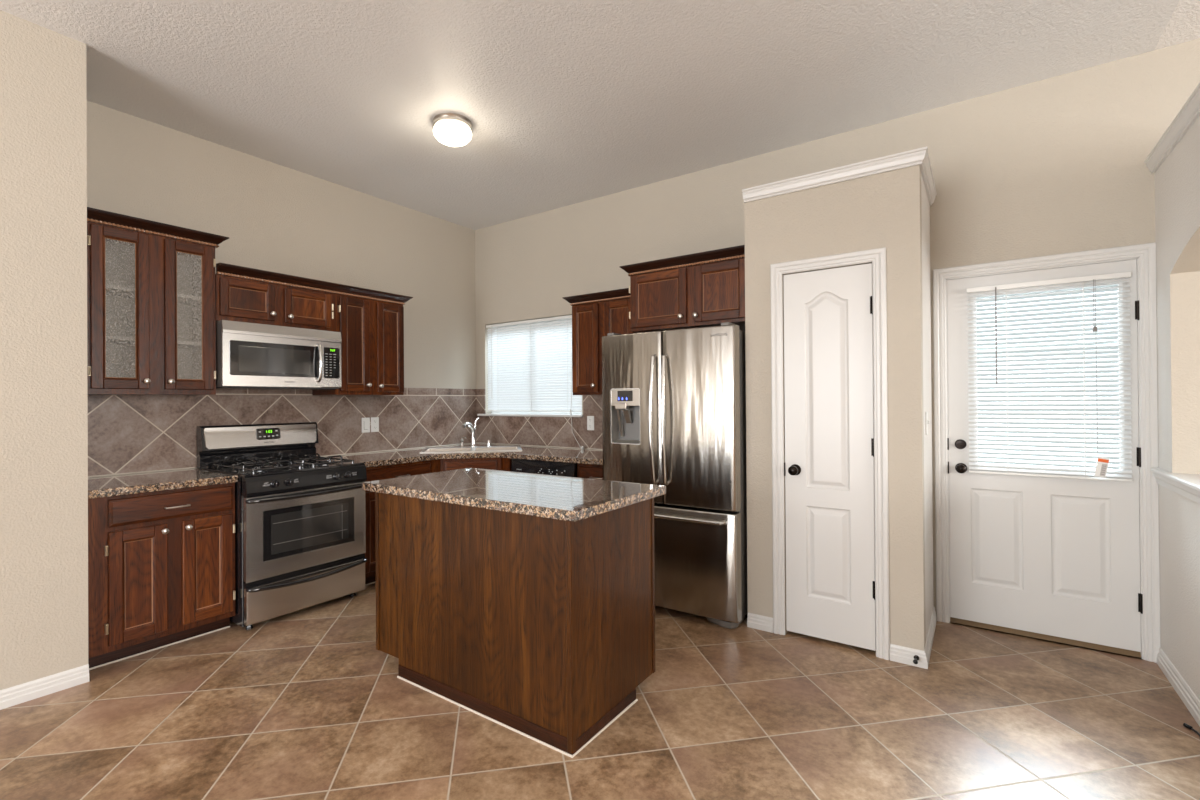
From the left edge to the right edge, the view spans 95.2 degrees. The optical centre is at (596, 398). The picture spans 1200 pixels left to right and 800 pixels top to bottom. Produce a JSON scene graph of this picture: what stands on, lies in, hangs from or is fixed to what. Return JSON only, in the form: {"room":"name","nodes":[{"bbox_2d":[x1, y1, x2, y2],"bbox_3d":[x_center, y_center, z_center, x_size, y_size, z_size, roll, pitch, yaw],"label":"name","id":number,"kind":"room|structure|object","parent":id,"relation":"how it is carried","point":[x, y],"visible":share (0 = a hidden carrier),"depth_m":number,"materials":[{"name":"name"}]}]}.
{"room":"kitchen","nodes":[
{"label":"kitchen","id":0,"kind":"room"},
{"bbox_2d":[0,10,87,689],"bbox_3d":[-4.361,-0.175,0.627,0.802,3.080,5.494,-1,0,35],"label":"wall","id":1,"kind":"structure","parent":0,"point":[44,395],"depth_m":2.52,"materials":[{"name":"beige paint"}]},
{"bbox_2d":[0,664,88,709],"bbox_3d":[-3.957,1.321,0.469,0.016,0.080,5.294,-1,0,35],"label":"baseboard","id":2,"kind":"structure","parent":1,"relation":"attached to","point":[47,685],"depth_m":2.51,"materials":[{"name":"white paint"}]},
{"bbox_2d":[87,101,475,477],"bbox_3d":[-2.171,-0.176,4.342,0.150,3.080,3.106,-1,0,35],"label":"wall","id":3,"kind":"structure","parent":0,"point":[277,218],"depth_m":4.13,"materials":[{"name":"beige paint"}]},
{"bbox_2d":[87,207,228,394],"bbox_3d":[-2.627,-0.512,3.209,0.376,0.974,0.713,-1,0,35],"label":"upper cabinet","id":4,"kind":"object","parent":3,"relation":"attached to","point":[151,303],"visible":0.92,"depth_m":3.17,"materials":[{"name":"brown wood"}]},
{"bbox_2d":[106,285,201,304],"bbox_3d":[-2.680,-0.613,3.211,0.271,0.017,0.619,-1,0,35],"label":"shelf","id":5,"kind":"object","parent":4,"relation":"attached to","point":[118,293],"depth_m":3.23,"materials":[{"name":"white"}]},
{"bbox_2d":[106,336,201,347],"bbox_3d":[-2.678,-0.335,3.210,0.271,0.017,0.619,-1,0,35],"label":"shelf","id":6,"kind":"object","parent":4,"relation":"attached to","point":[111,341],"depth_m":3.23,"materials":[{"name":"white"}]},
{"bbox_2d":[215,263,338,331],"bbox_3d":[-2.237,-0.658,3.772,0.376,0.350,0.762,-1,0,35],"label":"upper cabinet","id":7,"kind":"object","parent":3,"relation":"attached to","point":[242,294],"visible":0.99,"depth_m":3.63,"materials":[{"name":"brown wood"}]},
{"bbox_2d":[216,320,341,389],"bbox_3d":[-2.199,-0.273,3.744,0.459,0.415,0.760,-1,0,35],"label":"microwave","id":8,"kind":"object","parent":7,"relation":"attached to","point":[249,356],"visible":0.99,"depth_m":3.58,"materials":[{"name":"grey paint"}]},
{"bbox_2d":[88,388,475,477],"bbox_3d":[-2.103,0.175,4.289,0.016,0.548,3.096,-1,0,35],"label":"backsplash","id":9,"kind":"structure","parent":3,"relation":"attached to","point":[128,434],"depth_m":3.90,"materials":[{"name":"brown tile"}]},
{"bbox_2d":[362,418,369,432],"bbox_3d":[-1.912,0.217,4.550,0.010,0.124,0.074,-1,0,35],"label":"light switch","id":10,"kind":"object","parent":9,"relation":"attached to","point":[365,421],"visible":1,"depth_m":4.55,"materials":[{"name":"white plastic"}]},
{"bbox_2d":[371,417,378,431],"bbox_3d":[-1.864,0.216,4.620,0.009,0.124,0.074,-1,0,35],"label":"power outlet","id":11,"kind":"object","parent":9,"relation":"attached to","point":[374,420],"visible":1,"depth_m":4.62,"materials":[{"name":"white plastic"}]},
{"bbox_2d":[312,284,412,395],"bbox_3d":[-1.836,-0.432,4.344,0.376,0.804,0.635,-1,0,35],"label":"upper cabinet","id":12,"kind":"object","parent":3,"relation":"attached to","point":[370,323],"visible":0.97,"depth_m":4.22,"materials":[{"name":"brown wood"}]},
{"bbox_2d":[476,389,602,449],"bbox_3d":[-0.281,0.165,4.908,2.300,0.548,0.016,-1,0,35],"label":"backsplash","id":13,"kind":"structure","parent":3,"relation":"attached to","point":[556,432],"depth_m":5.06,"materials":[{"name":"brown tile"}]},
{"bbox_2d":[587,416,593,429],"bbox_3d":[-0.050,0.209,4.739,0.074,0.124,0.009,-1,0,35],"label":"power outlet","id":14,"kind":"object","parent":13,"relation":"attached to","point":[590,419],"visible":1,"depth_m":4.74,"materials":[{"name":"white plastic"}]},
{"bbox_2d":[0,583,1199,799],"bbox_3d":[0.252,1.387,-0.600,9.750,0.120,8.750,-1,0,35],"label":"floor","id":15,"kind":"structure","parent":0,"point":[302,704],"depth_m":2.24,"materials":[{"name":"brown tile"}]},
{"bbox_2d":[88,482,235,669],"bbox_3d":[-2.533,0.926,3.110,0.641,0.872,0.657,-1,0,35],"label":"base cabinet","id":16,"kind":"object","parent":15,"relation":"on","point":[161,564],"visible":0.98,"depth_m":2.91,"materials":[{"name":"brown wood"}]},
{"bbox_2d":[88,468,237,498],"bbox_3d":[-2.537,0.469,3.110,0.625,0.041,0.662,-1,0,35],"label":"countertop","id":17,"kind":"structure","parent":16,"relation":"on","point":[106,486],"depth_m":3.01,"materials":[{"name":"brown stone"}]},
{"bbox_2d":[197,422,367,629],"bbox_3d":[-2.067,0.767,3.655,0.758,1.188,0.764,-1,0,35],"label":"gas range","id":18,"kind":"object","parent":15,"relation":"on","point":[300,515],"visible":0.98,"depth_m":3.49,"materials":[{"name":"silver metal"}]},
{"bbox_2d":[201,459,363,476],"bbox_3d":[-2.088,0.451,3.669,0.668,0.018,0.764,-1,0,35],"label":"cooktop","id":19,"kind":"object","parent":18,"relation":"in","point":[296,467],"depth_m":3.53,"materials":[{"name":"black metal"}]},
{"bbox_2d":[364,460,431,585],"bbox_3d":[-1.720,0.925,4.277,0.641,0.872,0.647,-1,0,35],"label":"base cabinet","id":20,"kind":"object","parent":15,"relation":"on","point":[422,467],"visible":0.2,"depth_m":3.96,"materials":[{"name":"brown wood"}]},
{"bbox_2d":[432,458,511,472],"bbox_3d":[-1.083,0.923,4.853,1.027,0.872,1.019,-1,0,35],"label":"base cabinet","id":21,"kind":"object","parent":15,"relation":"on","point":[503,464],"visible":0.05,"depth_m":4.48,"materials":[{"name":"brown wood"}]},
{"bbox_2d":[332,443,602,467],"bbox_3d":[-0.833,0.461,4.277,2.087,0.041,1.662,-1,0,35],"label":"countertop","id":22,"kind":"structure","parent":21,"relation":"on","point":[569,455],"depth_m":4.37,"materials":[{"name":"brown stone"}]},
{"bbox_2d":[461,417,478,446],"bbox_3d":[-1.153,0.303,4.989,0.070,0.271,0.188,-1,0,36],"label":"faucet","id":23,"kind":"object","parent":22,"relation":"on","point":[465,424],"visible":1,"depth_m":5.01,"materials":[{"name":"silver metal"}]},
{"bbox_2d":[420,445,521,452],"bbox_3d":[-1.085,0.529,4.832,0.840,0.182,0.500,0,0,-10],"label":"sink","id":24,"kind":"object","parent":22,"relation":"in","point":[516,447],"visible":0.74,"depth_m":4.92,"materials":[{"name":"white ceramic"}]},
{"bbox_2d":[486,440,491,446],"bbox_3d":[-0.984,0.406,5.028,0.048,0.062,0.047,0,0,-10],"label":"air gap","id":25,"kind":"object","parent":24,"relation":"on","point":[488,441],"visible":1,"depth_m":5.01,"materials":[{"name":"silver metal"}]},
{"bbox_2d":[375,492,654,757],"bbox_3d":[-0.417,0.901,2.667,1.250,0.891,0.652,-1,0,35],"label":"kitchen island","id":26,"kind":"object","parent":15,"relation":"on","point":[542,629],"visible":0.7,"depth_m":2.31,"materials":[{"name":"brown wood"}]},
{"bbox_2d":[362,468,665,521],"bbox_3d":[-0.426,0.435,2.679,1.348,0.040,0.722,-1,0,35],"label":"island countertop","id":27,"kind":"structure","parent":26,"relation":"on","point":[573,499],"depth_m":2.48,"materials":[{"name":"brown stone"}]},
{"bbox_2d":[511,459,576,476],"bbox_3d":[-0.254,0.917,4.507,0.636,0.868,0.606,-1,0,35],"label":"dishwasher","id":28,"kind":"object","parent":15,"relation":"on","point":[566,469],"visible":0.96,"depth_m":4.25,"materials":[{"name":"black plastic"}]},
{"bbox_2d":[577,463,602,479],"bbox_3d":[0.168,0.911,4.213,0.375,0.872,0.641,-1,0,35],"label":"base cabinet","id":29,"kind":"object","parent":15,"relation":"on","point":[589,471],"visible":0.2,"depth_m":4.01,"materials":[{"name":"brown wood"}]},
{"bbox_2d":[602,322,747,628],"bbox_3d":[0.623,0.449,3.696,0.928,1.782,0.892,-1,0,35],"label":"refrigerator","id":30,"kind":"object","parent":15,"relation":"on","point":[674,401],"visible":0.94,"depth_m":3.29,"materials":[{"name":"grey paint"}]},
{"bbox_2d":[1183,723,1199,735],"bbox_3d":[2.280,1.316,2.021,0.035,0.015,0.440,-1,0,30],"label":"cable","id":31,"kind":"object","parent":15,"relation":"on","point":[1184,724],"visible":1,"depth_m":2.19,"materials":[{"name":"black plastic"}]},
{"bbox_2d":[0,0,1199,229],"bbox_3d":[0.230,-1.813,-0.587,9.750,0.120,8.750,-1,0,35],"label":"ceiling","id":32,"kind":"structure","parent":0,"point":[566,102],"depth_m":2.92,"materials":[{"name":"paint"}]},
{"bbox_2d":[432,113,471,146],"bbox_3d":[-0.898,-1.655,3.427,0.242,0.146,0.242,-1,0,35],"label":"ceiling light","id":33,"kind":"object","parent":32,"relation":"attached to","point":[450,129],"visible":1,"depth_m":3.35,"materials":[{"name":"white glass"}]},
{"bbox_2d":[744,165,925,650],"bbox_3d":[1.280,0.085,3.022,0.895,2.500,0.100,-1,0,35],"label":"wall","id":34,"kind":"structure","parent":0,"point":[881,210],"depth_m":2.85,"materials":[{"name":"beige paint"}]},
{"bbox_2d":[747,612,772,632],"bbox_3d":[0.952,1.298,3.181,0.150,0.080,0.016,-1,0,35],"label":"baseboard","id":35,"kind":"structure","parent":34,"relation":"attached to","point":[764,623],"depth_m":3.18,"materials":[{"name":"white paint"}]},
{"bbox_2d":[783,263,875,650],"bbox_3d":[1.254,0.303,2.971,0.473,2.019,0.100,-1,0,35],"label":"door","id":36,"kind":"structure","parent":34,"relation":"in","point":[829,462],"depth_m":2.97,"materials":[{"name":"white paint"}]},
{"bbox_2d":[770,247,889,659],"bbox_3d":[1.249,0.280,2.972,0.590,2.109,0.018,-1,0,35],"label":"trim","id":37,"kind":"structure","parent":34,"relation":"attached to","point":[877,256],"depth_m":2.84,"materials":[{"name":"white paint"}]},
{"bbox_2d":[742,147,936,205],"bbox_3d":[1.451,-1.197,3.254,0.931,0.069,0.750,-1,0,35],"label":"trim","id":38,"kind":"structure","parent":34,"relation":"attached to","point":[920,156],"depth_m":2.93,"materials":[{"name":"white paint"}]},
{"bbox_2d":[475,38,1199,662],"bbox_3d":[2.693,-0.216,2.928,9.750,3.080,0.168,-1,0,35],"label":"wall","id":39,"kind":"structure","parent":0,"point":[1055,165],"depth_m":3.18,"materials":[{"name":"beige paint"}]},
{"bbox_2d":[477,319,582,416],"bbox_3d":[-0.621,-0.293,5.216,1.307,0.916,0.160,-1,0,35],"label":"window","id":40,"kind":"structure","parent":39,"relation":"attached to","point":[493,413],"depth_m":5.20,"materials":[{"name":"white plastic"}]},
{"bbox_2d":[486,315,583,449],"bbox_3d":[-0.601,-0.151,5.115,1.259,1.185,0.120,-1,0,35],"label":"window blind","id":41,"kind":"object","parent":39,"relation":"attached to","point":[536,397],"visible":0.76,"depth_m":5.17,"materials":[{"name":"white plastic"}]},
{"bbox_2d":[562,288,635,394],"bbox_3d":[0.118,-0.430,4.404,0.684,0.792,0.381,-1,0,35],"label":"upper cabinet","id":42,"kind":"object","parent":39,"relation":"attached to","point":[594,315],"visible":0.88,"depth_m":4.32,"materials":[{"name":"brown wood"}]},
{"bbox_2d":[619,245,744,332],"bbox_3d":[0.722,-0.699,3.817,0.909,0.452,0.653,-1,0,35],"label":"upper cabinet","id":43,"kind":"object","parent":39,"relation":"attached to","point":[707,288],"visible":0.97,"depth_m":3.56,"materials":[{"name":"brown wood"}]},
{"bbox_2d":[947,259,1142,651],"bbox_3d":[2.436,0.292,3.026,0.840,2.009,0.109,-1,0,35],"label":"door","id":44,"kind":"structure","parent":39,"relation":"attached to","point":[1058,557],"depth_m":3.02,"materials":[{"name":"white paint"}]},
{"bbox_2d":[966,271,1132,481],"bbox_3d":[2.443,-0.110,2.989,0.695,1.072,0.050,-1,0,35],"label":"window blind","id":45,"kind":"object","parent":44,"relation":"attached to","point":[1102,464],"visible":1,"depth_m":2.97,"materials":[{"name":"white plastic"}]},
{"bbox_2d":[949,617,1140,658],"bbox_3d":[2.477,1.312,3.077,0.830,0.028,0.152,-1,0,35],"label":"threshold","id":46,"kind":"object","parent":39,"relation":"attached to","point":[1092,646],"depth_m":3.01,"materials":[{"name":"brown wood"}]},
{"bbox_2d":[921,173,933,639],"bbox_3d":[1.811,0.081,3.088,0.100,2.500,0.614,-1,0,35],"label":"wall","id":47,"kind":"structure","parent":0,"point":[926,282],"depth_m":3.03,"materials":[{"name":"paint"}]},
{"bbox_2d":[890,607,936,668],"bbox_3d":[1.772,1.291,3.044,0.165,0.080,0.728,-1,0,35],"label":"baseboard","id":48,"kind":"structure","parent":47,"relation":"attached to","point":[901,654],"depth_m":2.77,"materials":[{"name":"white paint"}]},
{"bbox_2d":[913,655,918,663],"bbox_3d":[1.575,1.286,2.700,0.024,0.023,0.061,-1,0,35],"label":"door stop","id":49,"kind":"object","parent":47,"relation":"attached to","point":[916,658],"visible":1,"depth_m":2.69,"materials":[{"name":"black rubber"}]},
{"bbox_2d":[926,412,929,434],"bbox_3d":[1.777,0.131,2.937,0.016,0.124,0.074,-1,0,35],"label":"light switch","id":50,"kind":"object","parent":47,"relation":"attached to","point":[927,420],"visible":1,"depth_m":2.93,"materials":[{"name":"white plastic"}]},
{"bbox_2d":[1154,116,1199,699],"bbox_3d":[2.477,0.088,1.780,0.550,2.466,2.000,-1,0,35],"label":"wall","id":51,"kind":"structure","parent":0,"point":[1177,179],"depth_m":2.52,"materials":[{"name":"paint"}]},
{"bbox_2d":[1144,83,1199,173],"bbox_3d":[2.453,-1.174,1.795,0.586,0.069,2.000,-1,0,35],"label":"trim","id":52,"kind":"structure","parent":51,"relation":"attached to","point":[1188,114],"depth_m":2.39,"materials":[{"name":"white paint"}]},
{"bbox_2d":[1150,467,1199,503],"bbox_3d":[2.470,0.382,1.784,0.590,0.078,2.000,-1,0,35],"label":"trim","id":53,"kind":"structure","parent":51,"relation":"attached to","point":[1187,485],"depth_m":2.42,"materials":[{"name":"white paint"}]},
{"bbox_2d":[1156,648,1199,726],"bbox_3d":[2.253,1.283,1.937,0.016,0.080,2.000,-1,0,35],"label":"baseboard","id":54,"kind":"structure","parent":51,"relation":"attached to","point":[1174,677],"depth_m":2.44,"materials":[{"name":"white paint"}]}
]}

